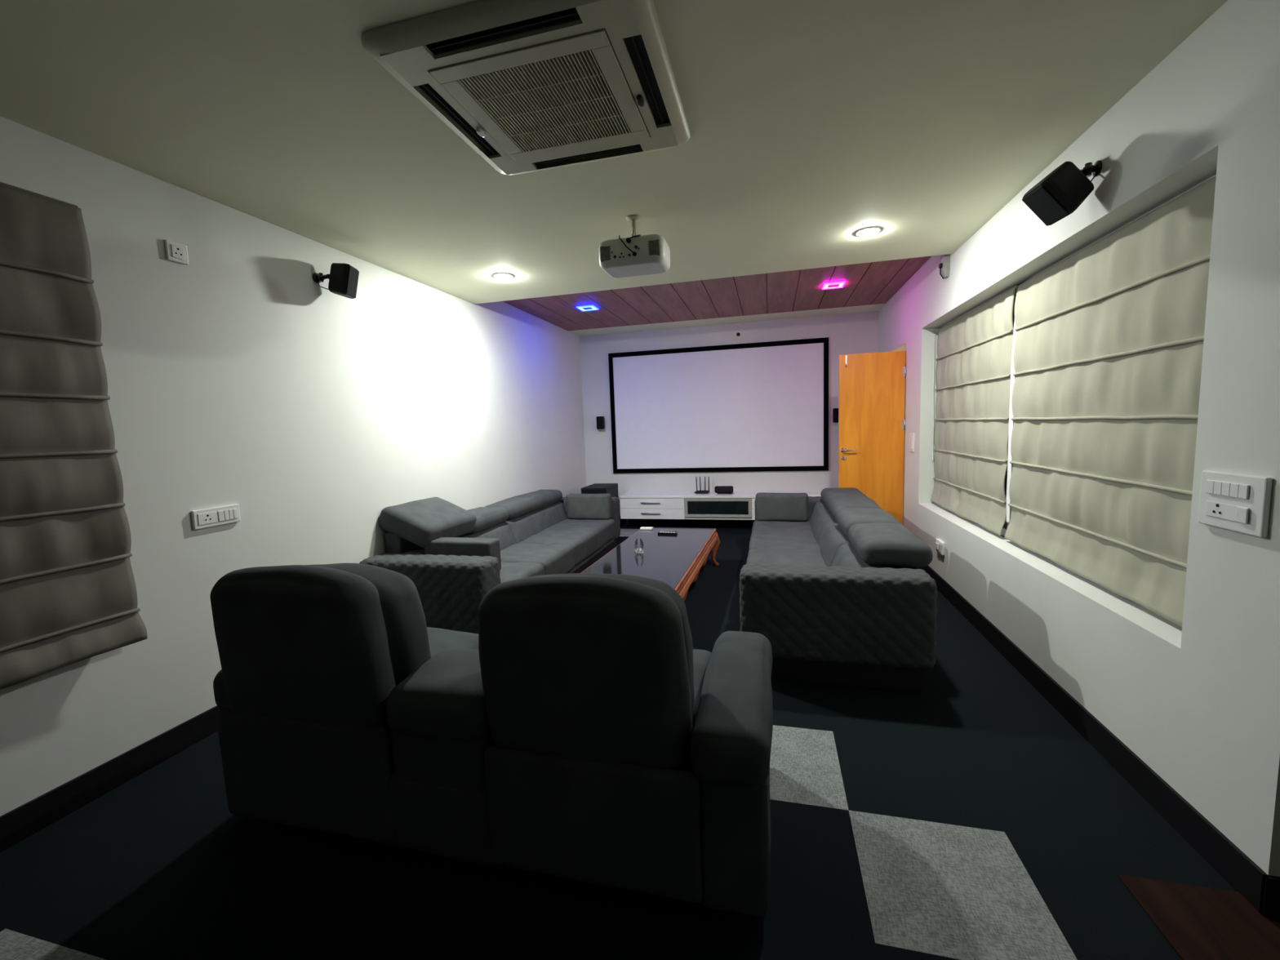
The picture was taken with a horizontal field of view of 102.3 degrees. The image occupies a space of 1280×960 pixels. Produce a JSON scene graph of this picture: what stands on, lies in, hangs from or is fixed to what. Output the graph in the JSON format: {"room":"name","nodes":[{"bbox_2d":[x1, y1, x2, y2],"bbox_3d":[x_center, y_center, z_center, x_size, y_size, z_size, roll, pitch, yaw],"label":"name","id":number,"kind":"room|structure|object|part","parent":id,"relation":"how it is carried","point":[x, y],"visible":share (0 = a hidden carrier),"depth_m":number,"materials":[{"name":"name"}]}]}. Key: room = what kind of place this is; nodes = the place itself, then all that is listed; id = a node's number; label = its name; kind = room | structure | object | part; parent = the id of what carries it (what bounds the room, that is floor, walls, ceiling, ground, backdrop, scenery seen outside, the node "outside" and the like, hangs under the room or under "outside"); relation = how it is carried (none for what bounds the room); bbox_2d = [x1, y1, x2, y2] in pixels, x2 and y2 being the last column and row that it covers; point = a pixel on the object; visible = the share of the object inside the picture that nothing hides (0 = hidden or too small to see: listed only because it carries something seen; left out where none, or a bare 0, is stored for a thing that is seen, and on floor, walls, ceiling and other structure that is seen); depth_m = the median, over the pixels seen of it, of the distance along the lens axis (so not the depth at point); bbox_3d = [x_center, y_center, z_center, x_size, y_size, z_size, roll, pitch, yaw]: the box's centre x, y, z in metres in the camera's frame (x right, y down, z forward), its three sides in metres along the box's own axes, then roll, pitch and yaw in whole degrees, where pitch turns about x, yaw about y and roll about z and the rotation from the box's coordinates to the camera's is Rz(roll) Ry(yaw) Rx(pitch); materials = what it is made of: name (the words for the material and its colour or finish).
{"room":"home theater","nodes":[
{"label":"home theater","id":0,"kind":"room"},
{"bbox_2d":[0,115,586,816],"bbox_3d":[-2.112,-0.240,2.998,0.200,2.864,9.997,-1,6,14],"label":"wall","id":1,"kind":"structure","parent":0,"point":[233,377],"depth_m":2.70,"materials":[{"name":"paint"}]},
{"bbox_2d":[0,182,147,689],"bbox_3d":[-2.349,-0.127,1.461,0.092,1.782,1.396,-1,6,14],"label":"blind","id":2,"kind":"object","parent":1,"relation":"attached to","point":[68,593],"visible":1,"depth_m":1.95,"materials":[{"name":"beige fabric"}]},
{"bbox_2d":[0,705,219,853],"bbox_3d":[-1.979,1.130,3.041,0.012,0.123,9.847,-1,6,14],"label":"baseboard","id":3,"kind":"structure","parent":1,"relation":"attached to","point":[27,820],"depth_m":2.11,"materials":[{"name":"black wood"}]},
{"bbox_2d":[164,239,188,265],"bbox_3d":[-2.159,-1.062,2.406,0.016,0.090,0.090,-1,6,14],"label":"wall socket","id":4,"kind":"object","parent":1,"relation":"attached to","point":[175,251],"visible":1,"depth_m":2.40,"materials":[{"name":"white plastic"}]},
{"bbox_2d":[191,503,240,529],"bbox_3d":[-2.106,0.180,2.557,0.021,0.092,0.228,-1,6,14],"label":"wall socket","id":5,"kind":"object","parent":1,"relation":"attached to","point":[221,515],"visible":1,"depth_m":2.55,"materials":[{"name":"white plastic"}]},
{"bbox_2d":[312,262,359,298],"bbox_3d":[-1.877,-1.235,3.196,0.226,0.198,0.132,-2,6,-3],"label":"speaker","id":6,"kind":"object","parent":1,"relation":"attached to","point":[343,278],"visible":1,"depth_m":3.15},
{"bbox_3d":[-1.938,-1.238,3.163,0.076,0.062,0.096,-1,6,14],"label":"wall arm","id":7,"kind":"part","parent":6,"relation":"part of"},
{"bbox_2d":[346,265,359,297],"bbox_3d":[-1.784,-1.228,3.202,0.041,0.165,0.119,-2,6,-3],"label":"grille","id":8,"kind":"object","parent":6,"relation":"attached to","point":[352,273],"depth_m":3.19,"materials":[{"name":"black fabric"}]},
{"bbox_2d":[0,0,1227,336],"bbox_3d":[0.819,-1.565,2.027,5.985,0.240,9.847,-1,6,14],"label":"ceiling","id":9,"kind":"structure","parent":0,"point":[813,124],"depth_m":2.04,"materials":[{"name":"paint"}]},
{"bbox_2d":[493,272,513,279],"bbox_3d":[-1.058,-1.573,3.993,0.156,0.015,0.156,-1,6,14],"label":"recessed light","id":10,"kind":"object","parent":9,"relation":"in","point":[500,275],"visible":1,"depth_m":3.96,"materials":[{"name":"white plastic"}]},
{"bbox_2d":[495,274,511,279],"bbox_3d":[-1.058,-1.572,3.993,0.114,0.013,0.114,-1,6,14],"label":"diffuser","id":11,"kind":"object","parent":10,"relation":"attached to","point":[497,276],"depth_m":3.97,"materials":[{"name":"white plastic"}]},
{"bbox_2d":[360,0,690,175],"bbox_3d":[-0.320,-1.360,1.866,0.894,0.052,0.894,-1,6,14],"label":"air conditioner","id":12,"kind":"object","parent":9,"relation":"attached to","point":[571,90],"visible":1,"depth_m":1.70,"materials":[{"name":"beige plastic"}]},
{"bbox_2d":[428,28,649,161],"bbox_3d":[-0.320,-1.355,1.867,0.592,0.022,0.592,-1,6,14],"label":"grille","id":13,"kind":"object","parent":12,"relation":"attached to","point":[572,92],"depth_m":1.80,"materials":[{"name":"beige plastic"}]},
{"bbox_2d":[599,214,670,277],"bbox_3d":[-0.032,-1.365,2.985,0.384,0.295,0.296,-1,6,14],"label":"projector","id":14,"kind":"object","parent":9,"relation":"hanging from","point":[636,255],"visible":1,"depth_m":2.89,"materials":[{"name":"white plastic"}]},
{"bbox_2d":[600,245,611,262],"bbox_3d":[-0.189,-1.280,2.924,0.076,0.090,0.038,-1,6,14],"label":"vent","id":15,"kind":"object","parent":14,"relation":"attached to","point":[605,251],"depth_m":2.91,"materials":[{"name":"black plastic"}]},
{"bbox_3d":[-0.057,-1.292,2.885,0.230,0.103,0.027,-1,6,14],"label":"port panel","id":16,"kind":"part","parent":14,"relation":"part of","materials":[{"name":"white plastic"}]},
{"bbox_2d":[647,239,661,255],"bbox_3d":[0.079,-1.282,2.856,0.076,0.090,0.038,-1,6,14],"label":"vent","id":17,"kind":"object","parent":14,"relation":"attached to","point":[654,246],"depth_m":2.84,"materials":[{"name":"black plastic"}]},
{"bbox_2d":[502,256,930,330],"bbox_3d":[0.669,-1.986,5.447,4.014,0.100,2.333,-1,6,14],"label":"ceiling panel","id":18,"kind":"object","parent":9,"relation":"attached to","point":[871,282],"visible":0.62,"depth_m":5.48,"materials":[{"name":"brown wood"}]},
{"bbox_2d":[576,305,598,311],"bbox_3d":[-0.583,-1.914,5.744,0.196,0.014,0.196,-1,6,14],"label":"recessed light","id":19,"kind":"object","parent":18,"relation":"attached to","point":[586,308],"visible":1,"depth_m":5.72,"materials":[{"name":"blue"}]},
{"bbox_3d":[-0.583,-1.914,5.744,0.104,0.010,0.104,-1,6,14],"label":"plate","id":20,"kind":"part","parent":19,"relation":"part of","materials":[{"name":"blue plastic"}]},
{"bbox_2d":[822,281,844,289],"bbox_3d":[1.934,-1.944,5.153,0.196,0.014,0.196,-1,6,14],"label":"recessed light","id":21,"kind":"object","parent":18,"relation":"attached to","point":[839,284],"visible":1,"depth_m":5.13,"materials":[{"name":"pink"}]},
{"bbox_3d":[1.934,-1.944,5.153,0.104,0.010,0.104,-1,6,14],"label":"plate","id":22,"kind":"part","parent":21,"relation":"part of","materials":[{"name":"pink plastic"}]},
{"bbox_2d":[854,226,881,236],"bbox_3d":[1.471,-1.596,3.328,0.156,0.015,0.156,-1,6,14],"label":"recessed light","id":23,"kind":"object","parent":9,"relation":"in","point":[868,231],"visible":1,"depth_m":3.30,"materials":[{"name":"white plastic"}]},
{"bbox_2d":[858,228,877,235],"bbox_3d":[1.471,-1.595,3.328,0.114,0.013,0.114,-1,6,14],"label":"diffuser","id":24,"kind":"object","parent":23,"relation":"attached to","point":[864,232],"depth_m":3.30,"materials":[{"name":"white plastic"}]},
{"bbox_2d":[0,524,1235,959],"bbox_3d":[-0.019,1.164,2.626,4.414,0.001,9.997,-1,6,14],"label":"floor","id":25,"kind":"structure","parent":0,"point":[963,816],"depth_m":1.68,"materials":[{"name":"carpet"}]},
{"bbox_2d":[359,489,620,634],"bbox_3d":[-1.059,0.512,4.769,1.009,0.928,3.039,-1,6,14],"label":"sectional sofa","id":26,"kind":"object","parent":25,"relation":"on","point":[453,555],"visible":0.77,"depth_m":3.85,"materials":[{"name":"grey fabric"}]},
{"bbox_3d":[-1.393,0.755,3.436,0.940,0.485,0.245,-1,6,14],"label":"arm","id":27,"kind":"part","parent":26,"relation":"part of","materials":[{"name":"grey fabric"}]},
{"bbox_3d":[-1.490,0.612,3.902,0.282,0.267,0.638,-1,6,14],"label":"backrest","id":28,"kind":"part","parent":26,"relation":"part of","materials":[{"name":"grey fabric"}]},
{"bbox_3d":[-1.239,0.528,3.602,0.520,0.230,0.150,-1,6,14],"label":"folding armrest","id":29,"kind":"part","parent":26,"relation":"part of","materials":[{"name":"grey fabric"}]},
{"bbox_3d":[-1.336,0.542,4.506,0.282,0.269,0.626,-1,6,14],"label":"backrest","id":30,"kind":"part","parent":26,"relation":"part of","materials":[{"name":"grey fabric"}]},
{"bbox_2d":[499,561,544,582],"bbox_3d":[-1.110,0.797,3.826,0.625,0.265,0.639,-1,6,14],"label":"seat cushion","id":31,"kind":"object","parent":26,"relation":"on","point":[509,571],"depth_m":3.84,"materials":[{"name":"grey fabric"}]},
{"bbox_3d":[-1.103,0.440,5.426,0.279,0.267,1.284,-1,6,14],"label":"backrest","id":32,"kind":"part","parent":26,"relation":"part of","materials":[{"name":"grey fabric"}]},
{"bbox_2d":[500,543,574,574],"bbox_3d":[-0.956,0.726,4.431,0.626,0.264,0.630,-1,6,14],"label":"seat cushion","id":33,"kind":"object","parent":26,"relation":"on","point":[555,558],"depth_m":4.36,"materials":[{"name":"grey fabric"}]},
{"bbox_2d":[519,518,615,566],"bbox_3d":[-0.723,0.622,5.349,0.624,0.265,1.288,-1,6,14],"label":"seat cushion","id":34,"kind":"object","parent":26,"relation":"on","point":[588,537],"depth_m":5.17,"materials":[{"name":"grey fabric"}]},
{"bbox_2d":[565,493,612,519],"bbox_3d":[-0.578,0.304,5.874,0.528,0.294,0.155,-1,6,14],"label":"cushion","id":35,"kind":"object","parent":26,"relation":"on","point":[579,506],"depth_m":5.80,"materials":[{"name":"grey fabric"}]},
{"bbox_3d":[-0.712,0.451,6.119,0.940,0.485,0.245,-1,6,14],"label":"arm","id":36,"kind":"part","parent":26,"relation":"part of","materials":[{"name":"grey fabric"}]},
{"bbox_3d":[-1.050,0.784,4.797,0.910,0.120,2.560,-1,6,14],"label":"seat","id":37,"kind":"part","parent":26,"relation":"part of","materials":[{"name":"grey fabric"}]},
{"bbox_2d":[209,563,773,915],"bbox_3d":[-0.517,0.728,2.019,2.009,0.974,0.911,-1,6,14],"label":"recliner sofa","id":38,"kind":"object","parent":25,"relation":"on","point":[582,733],"visible":1,"depth_m":1.58,"materials":[{"name":"fabric"}]},
{"bbox_3d":[-1.375,1.004,2.248,0.190,0.436,0.766,-1,6,14],"label":"arm","id":39,"kind":"part","parent":38,"relation":"part of","materials":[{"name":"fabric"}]},
{"bbox_3d":[-1.184,0.593,1.819,0.674,0.612,0.223,-1,6,14],"label":"backrest","id":40,"kind":"part","parent":38,"relation":"part of","materials":[{"name":"fabric"}]},
{"bbox_3d":[-1.141,1.020,1.793,0.645,0.407,0.053,-1,6,14],"label":"panel","id":41,"kind":"part","parent":38,"relation":"part of","materials":[{"name":"fabric"}]},
{"bbox_2d":[386,626,478,732],"bbox_3d":[-1.063,0.847,2.270,0.704,0.257,0.581,-1,6,14],"label":"armrest","id":42,"kind":"object","parent":38,"relation":"on","point":[440,640],"depth_m":2.34,"materials":[{"name":"fabric"}]},
{"bbox_3d":[-0.626,0.743,1.811,0.387,0.200,0.398,-1,6,14],"label":"console lid","id":43,"kind":"part","parent":38,"relation":"part of","materials":[{"name":"fabric"}]},
{"bbox_3d":[-0.177,0.584,1.561,0.662,0.618,0.221,-1,6,14],"label":"backrest","id":44,"kind":"part","parent":38,"relation":"part of","materials":[{"name":"fabric"}]},
{"bbox_3d":[-0.152,1.016,1.542,0.668,0.389,0.054,-1,6,14],"label":"panel","id":45,"kind":"part","parent":38,"relation":"part of","materials":[{"name":"fabric"}]},
{"bbox_2d":[679,648,711,770],"bbox_3d":[-0.058,0.849,2.016,0.688,0.250,0.582,-1,6,14],"label":"seat cushion","id":46,"kind":"object","parent":38,"relation":"on","point":[700,657],"depth_m":1.93,"materials":[{"name":"fabric"}]},
{"bbox_3d":[0.352,0.989,1.809,0.204,0.437,0.766,-1,6,14],"label":"arm","id":47,"kind":"part","parent":38,"relation":"part of","materials":[{"name":"fabric"}]},
{"bbox_2d":[581,483,618,497],"bbox_3d":[-0.533,0.399,7.023,0.350,0.648,0.555,-1,6,14],"label":"subwoofer","id":48,"kind":"object","parent":25,"relation":"on","point":[596,488],"visible":0.29,"depth_m":6.83,"materials":[{"name":"black plastic"}]},
{"bbox_2d":[581,489,605,493],"bbox_3d":[-0.600,0.418,6.761,0.330,0.590,0.015,-1,6,14],"label":"grille","id":49,"kind":"object","parent":48,"relation":"attached to","point":[583,491],"depth_m":6.73,"materials":[{"name":"black fabric"}]},
{"bbox_2d":[581,527,719,601],"bbox_3d":[0.131,0.786,4.352,0.846,0.383,2.086,0,6,16],"label":"coffee table","id":50,"kind":"object","parent":25,"relation":"on","point":[676,561],"visible":0.59,"depth_m":4.17,"materials":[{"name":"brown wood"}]},
{"bbox_2d":[634,537,644,553],"bbox_3d":[-0.009,0.545,4.298,0.082,0.118,0.084,-2,6,2],"label":"ornament","id":51,"kind":"object","parent":50,"relation":"on","point":[642,545],"visible":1,"depth_m":4.28,"materials":[{"name":"silver metal"}]},
{"bbox_2d":[640,526,653,529],"bbox_3d":[0.068,0.492,5.249,0.125,0.020,0.061,0,6,16],"label":"box","id":52,"kind":"object","parent":50,"relation":"on","point":[642,527],"visible":1,"depth_m":5.23,"materials":[{"name":"white plastic"}]},
{"bbox_2d":[657,531,677,534],"bbox_3d":[0.266,0.513,4.972,0.190,0.022,0.048,0,6,18],"label":"remote control","id":53,"kind":"object","parent":50,"relation":"on","point":[659,532],"visible":1,"depth_m":4.95,"materials":[{"name":"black plastic"}]},
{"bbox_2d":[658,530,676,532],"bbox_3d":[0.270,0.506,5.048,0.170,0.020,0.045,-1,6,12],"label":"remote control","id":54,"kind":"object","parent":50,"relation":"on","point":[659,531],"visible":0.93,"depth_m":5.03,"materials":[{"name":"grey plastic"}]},
{"bbox_3d":[0.126,0.642,4.338,0.778,0.035,2.015,0,6,16],"label":"rope moulding","id":55,"kind":"part","parent":50,"relation":"part of","materials":[{"name":"brown wood"}]},
{"bbox_3d":[0.757,0.697,5.200,0.114,0.340,0.081,-5,7,-29],"label":"leg","id":56,"kind":"part","parent":50,"relation":"part of","materials":[{"name":"brown wood"}]},
{"bbox_2d":[739,487,937,691],"bbox_3d":[1.408,0.572,4.160,1.063,0.756,3.032,-1,6,14],"label":"sectional sofa","id":57,"kind":"object","parent":25,"relation":"on","point":[838,593],"visible":0.98,"depth_m":2.78,"materials":[{"name":"grey fabric"}]},
{"bbox_2d":[755,492,808,521],"bbox_3d":[1.473,0.281,5.363,0.528,0.297,0.154,-1,6,14],"label":"cushion","id":58,"kind":"object","parent":57,"relation":"on","point":[770,507],"depth_m":5.29,"materials":[{"name":"grey fabric"}]},
{"bbox_2d":[748,520,820,551],"bbox_3d":[1.356,0.602,4.832,0.626,0.264,1.287,-1,6,14],"label":"seat cushion","id":59,"kind":"object","parent":57,"relation":"on","point":[766,534],"depth_m":4.63,"materials":[{"name":"grey fabric"}]},
{"bbox_2d":[746,548,826,566],"bbox_3d":[1.122,0.705,3.913,0.626,0.259,0.634,-1,6,14],"label":"seat cushion","id":60,"kind":"object","parent":57,"relation":"on","point":[794,557],"depth_m":3.90,"materials":[{"name":"grey fabric"}]},
{"bbox_3d":[1.732,0.426,5.506,0.985,0.485,0.245,-1,6,14],"label":"arm","id":61,"kind":"part","parent":57,"relation":"part of","materials":[{"name":"grey fabric"}]},
{"bbox_3d":[1.721,0.410,4.716,0.282,0.268,1.282,-1,6,14],"label":"backrest","id":62,"kind":"part","parent":57,"relation":"part of","materials":[{"name":"grey fabric"}]},
{"bbox_3d":[1.489,0.514,3.798,0.280,0.271,0.626,-1,6,14],"label":"backrest","id":63,"kind":"part","parent":57,"relation":"part of","materials":[{"name":"grey fabric"}]},
{"bbox_3d":[1.051,0.730,2.823,0.985,0.485,0.245,-1,6,14],"label":"arm","id":64,"kind":"part","parent":57,"relation":"part of","materials":[{"name":"grey fabric"}]},
{"bbox_3d":[1.332,0.581,3.192,0.281,0.269,0.634,-1,6,14],"label":"backrest","id":65,"kind":"part","parent":57,"relation":"part of","materials":[{"name":"grey fabric"}]},
{"bbox_3d":[1.746,0.529,4.069,0.240,0.335,2.550,-1,6,14],"label":"frame","id":66,"kind":"part","parent":57,"relation":"part of","materials":[{"name":"grey fabric"}]},
{"bbox_2d":[579,311,878,515],"bbox_3d":[1.133,-0.797,7.222,4.414,2.864,0.150,-1,6,14],"label":"wall","id":67,"kind":"structure","parent":0,"point":[850,333],"depth_m":7.15,"materials":[{"name":"paint"}]},
{"bbox_2d":[595,416,604,431],"bbox_3d":[-0.591,-0.820,7.509,0.153,0.210,0.138,-1,6,14],"label":"speaker","id":68,"kind":"object","parent":67,"relation":"attached to","point":[600,420],"visible":1,"depth_m":7.44},
{"bbox_2d":[595,417,602,428],"bbox_3d":[-0.584,-0.826,7.439,0.090,0.169,0.008,-1,6,14],"label":"grille","id":69,"kind":"object","parent":68,"relation":"attached to","point":[599,420],"depth_m":7.44,"materials":[{"name":"black fabric"}]},
{"bbox_2d":[619,515,755,525],"bbox_3d":[1.163,0.575,7.285,3.990,0.123,0.012,-1,6,14],"label":"baseboard","id":70,"kind":"structure","parent":67,"relation":"attached to","point":[679,522],"depth_m":7.40,"materials":[{"name":"black wood"}]},
{"bbox_2d":[608,337,828,473],"bbox_3d":[1.026,-0.972,7.131,2.987,1.727,0.034,-1,6,14],"label":"projection screen","id":71,"kind":"object","parent":67,"relation":"attached to","point":[760,406],"visible":1,"depth_m":7.10,"materials":[{"name":"white fabric"}]},
{"bbox_2d":[619,490,821,519],"bbox_3d":[1.084,0.347,7.035,2.710,0.323,0.482,-1,6,14],"label":"media console","id":72,"kind":"object","parent":67,"relation":"attached to","point":[738,505],"visible":0.75,"depth_m":6.95,"materials":[{"name":"white paint"}]},
{"bbox_3d":[0.143,0.311,7.038,0.270,0.015,0.036,-1,6,14],"label":"handle","id":73,"kind":"part","parent":72,"relation":"part of","materials":[{"name":"metal"}]},
{"bbox_3d":[0.148,0.455,7.053,0.270,0.015,0.036,-1,6,14],"label":"handle","id":74,"kind":"part","parent":72,"relation":"part of","materials":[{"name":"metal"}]},
{"bbox_3d":[0.160,0.320,7.064,0.901,0.142,0.020,-1,6,14],"label":"drawer","id":75,"kind":"part","parent":72,"relation":"part of","materials":[{"name":"white paint"}]},
{"bbox_3d":[0.165,0.464,7.079,0.901,0.143,0.020,-1,6,14],"label":"drawer","id":76,"kind":"part","parent":72,"relation":"part of","materials":[{"name":"white paint"}]},
{"bbox_2d":[694,476,709,493],"bbox_3d":[0.855,0.071,7.116,0.200,0.225,0.125,-1,6,14],"label":"router","id":77,"kind":"object","parent":72,"relation":"on","point":[700,491],"visible":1,"depth_m":7.15,"materials":[{"name":"black plastic"}]},
{"bbox_3d":[1.031,0.370,6.848,0.886,0.260,0.020,-1,6,14],"label":"glass door","id":78,"kind":"part","parent":72,"relation":"part of","materials":[{"name":"black glass"}]},
{"bbox_3d":[1.030,0.370,6.847,0.802,0.176,0.006,-1,6,14],"label":"pane","id":79,"kind":"part","parent":72,"relation":"part of","materials":[{"name":"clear glass"}]},
{"bbox_2d":[714,485,733,493],"bbox_3d":[1.137,0.134,6.989,0.250,0.105,0.065,-1,6,14],"label":"speaker","id":80,"kind":"object","parent":72,"relation":"on","point":[717,489],"visible":0.97,"depth_m":6.96},
{"bbox_3d":[1.908,0.447,6.634,0.913,0.143,0.020,-1,6,14],"label":"drawer","id":81,"kind":"part","parent":72,"relation":"part of","materials":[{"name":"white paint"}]},
{"bbox_3d":[1.903,0.302,6.619,0.913,0.142,0.020,-1,6,14],"label":"drawer","id":82,"kind":"part","parent":72,"relation":"part of","materials":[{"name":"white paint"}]},
{"bbox_2d":[832,408,838,422],"bbox_3d":[2.562,-0.841,6.706,0.104,0.185,0.136,-1,6,14],"label":"speaker","id":83,"kind":"object","parent":67,"relation":"attached to","point":[835,411],"visible":0.67,"depth_m":6.65},
{"bbox_2d":[834,408,838,422],"bbox_3d":[2.547,-0.834,6.644,0.090,0.169,0.008,-1,6,14],"label":"grille","id":84,"kind":"object","parent":83,"relation":"attached to","point":[836,411],"depth_m":6.64,"materials":[{"name":"black fabric"}]},
{"bbox_2d":[877,0,1279,876],"bbox_3d":[2.495,-0.514,4.024,0.200,2.864,5.707,-1,6,14],"label":"wall","id":85,"kind":"structure","parent":0,"point":[1197,702],"depth_m":1.69,"materials":[{"name":"paint"}]},
{"bbox_2d":[838,351,906,524],"bbox_3d":[2.405,-0.262,5.351,0.637,2.080,0.102,-1,6,14],"label":"door","id":86,"kind":"structure","parent":85,"relation":"in","point":[872,385],"depth_m":5.34,"materials":[{"name":"orange wood"}]},
{"bbox_3d":[2.182,-0.310,5.383,0.148,0.052,0.066,-1,6,14],"label":"handle","id":87,"kind":"part","parent":86,"relation":"part of","materials":[{"name":"silver metal"}]},
{"bbox_2d":[891,341,906,497],"bbox_3d":[2.902,-0.355,5.614,0.200,2.190,0.665,-1,6,14],"label":"trim","id":88,"kind":"structure","parent":85,"relation":"attached to","point":[902,347],"depth_m":5.45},
{"bbox_2d":[909,432,914,452],"bbox_3d":[2.633,-0.364,4.999,0.016,0.180,0.150,-1,6,14],"label":"wall switch","id":89,"kind":"object","parent":85,"relation":"attached to","point":[911,435],"visible":1,"depth_m":4.97,"materials":[{"name":"white plastic"}]},
{"bbox_2d":[935,538,945,555],"bbox_3d":[2.424,0.540,4.174,0.032,0.100,0.170,-1,6,14],"label":"wall socket","id":90,"kind":"object","parent":85,"relation":"attached to","point":[940,545],"visible":1,"depth_m":4.13,"materials":[{"name":"white plastic"}]},
{"bbox_2d":[938,253,950,279],"bbox_3d":[2.332,-1.637,3.956,0.062,0.187,0.080,-1,6,14],"label":"wall sensor","id":91,"kind":"object","parent":85,"relation":"attached to","point":[944,265],"visible":0.98,"depth_m":3.92,"materials":[{"name":"grey plastic"}]},
{"bbox_2d":[1022,160,1102,226],"bbox_3d":[1.793,-1.220,2.190,0.246,0.223,0.151,-1,6,6],"label":"speaker","id":92,"kind":"object","parent":85,"relation":"attached to","point":[1062,191],"visible":1,"depth_m":2.13},
{"bbox_2d":[1022,185,1068,226],"bbox_3d":[1.729,-1.169,2.202,0.110,0.120,0.136,-1,6,6],"label":"grille","id":93,"kind":"object","parent":92,"relation":"attached to","point":[1050,203],"depth_m":2.17,"materials":[{"name":"black fabric"}]},
{"bbox_3d":[1.864,-1.296,2.157,0.085,0.060,0.060,-1,6,14],"label":"wall arm","id":94,"kind":"part","parent":92,"relation":"part of"},
{"bbox_2d":[942,174,1216,536],"bbox_3d":[2.354,-0.403,3.148,0.040,1.595,3.185,-1,6,14],"label":"window","id":95,"kind":"structure","parent":85,"relation":"in","point":[1006,524],"depth_m":3.05,"materials":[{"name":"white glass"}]},
{"bbox_2d":[930,285,1018,535],"bbox_3d":[2.512,-0.495,3.962,0.071,1.566,1.501,-1,6,14],"label":"blind","id":96,"kind":"object","parent":95,"relation":"attached to","point":[975,349],"visible":1,"depth_m":3.76,"materials":[{"name":"beige fabric"}]},
{"bbox_2d":[932,336,934,462],"bbox_3d":[2.648,-0.732,4.644,0.013,1.142,0.072,1,7,25],"label":"blind cord","id":97,"kind":"object","parent":96,"relation":"hanging from","point":[934,336],"visible":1,"depth_m":4.67,"materials":[{"name":"white plastic"}]},
{"bbox_3d":[2.349,-0.403,3.149,0.006,1.495,3.085,-1,6,14],"label":"pane","id":98,"kind":"part","parent":95,"relation":"part of","materials":[{"name":"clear glass"}]},
{"bbox_2d":[1004,176,1216,626],"bbox_3d":[2.123,-0.323,2.430,0.071,1.564,1.641,-1,6,14],"label":"blind","id":99,"kind":"object","parent":95,"relation":"attached to","point":[1106,362],"visible":0.88,"depth_m":2.23,"materials":[{"name":"beige fabric"}]},
{"bbox_2d":[917,565,1271,914],"bbox_3d":[2.422,0.858,4.115,0.012,0.123,5.567,-1,6,14],"label":"baseboard","id":100,"kind":"structure","parent":85,"relation":"attached to","point":[1234,866],"depth_m":1.93,"materials":[{"name":"black wood"}]},
{"bbox_2d":[1198,470,1272,537],"bbox_3d":[1.743,0.064,1.504,0.023,0.168,0.235,-1,6,14],"label":"wall switch","id":101,"kind":"object","parent":85,"relation":"attached to","point":[1235,502],"visible":1,"depth_m":1.49,"materials":[{"name":"white plastic"}]},
{"bbox_2d":[1117,874,1279,959],"bbox_3d":[1.993,1.452,-0.780,2.180,0.026,4.355,-1,6,14],"label":"floor","id":102,"kind":"structure","parent":0,"point":[1198,922],"depth_m":1.43,"materials":[{"name":"brown wood"}]},
{"bbox_3d":[2.176,0.064,-0.939,2.021,2.764,4.440,-1,6,14],"label":"wall","id":103,"kind":"structure","parent":0,"visible":0},
{"bbox_2d":[1259,874,1279,919],"bbox_3d":[2.649,1.149,1.206,1.883,0.117,0.012,-1,6,14],"label":"baseboard","id":104,"kind":"structure","parent":103,"relation":"attached to","point":[1271,907],"depth_m":1.43,"materials":[{"name":"black wood"}]}
]}

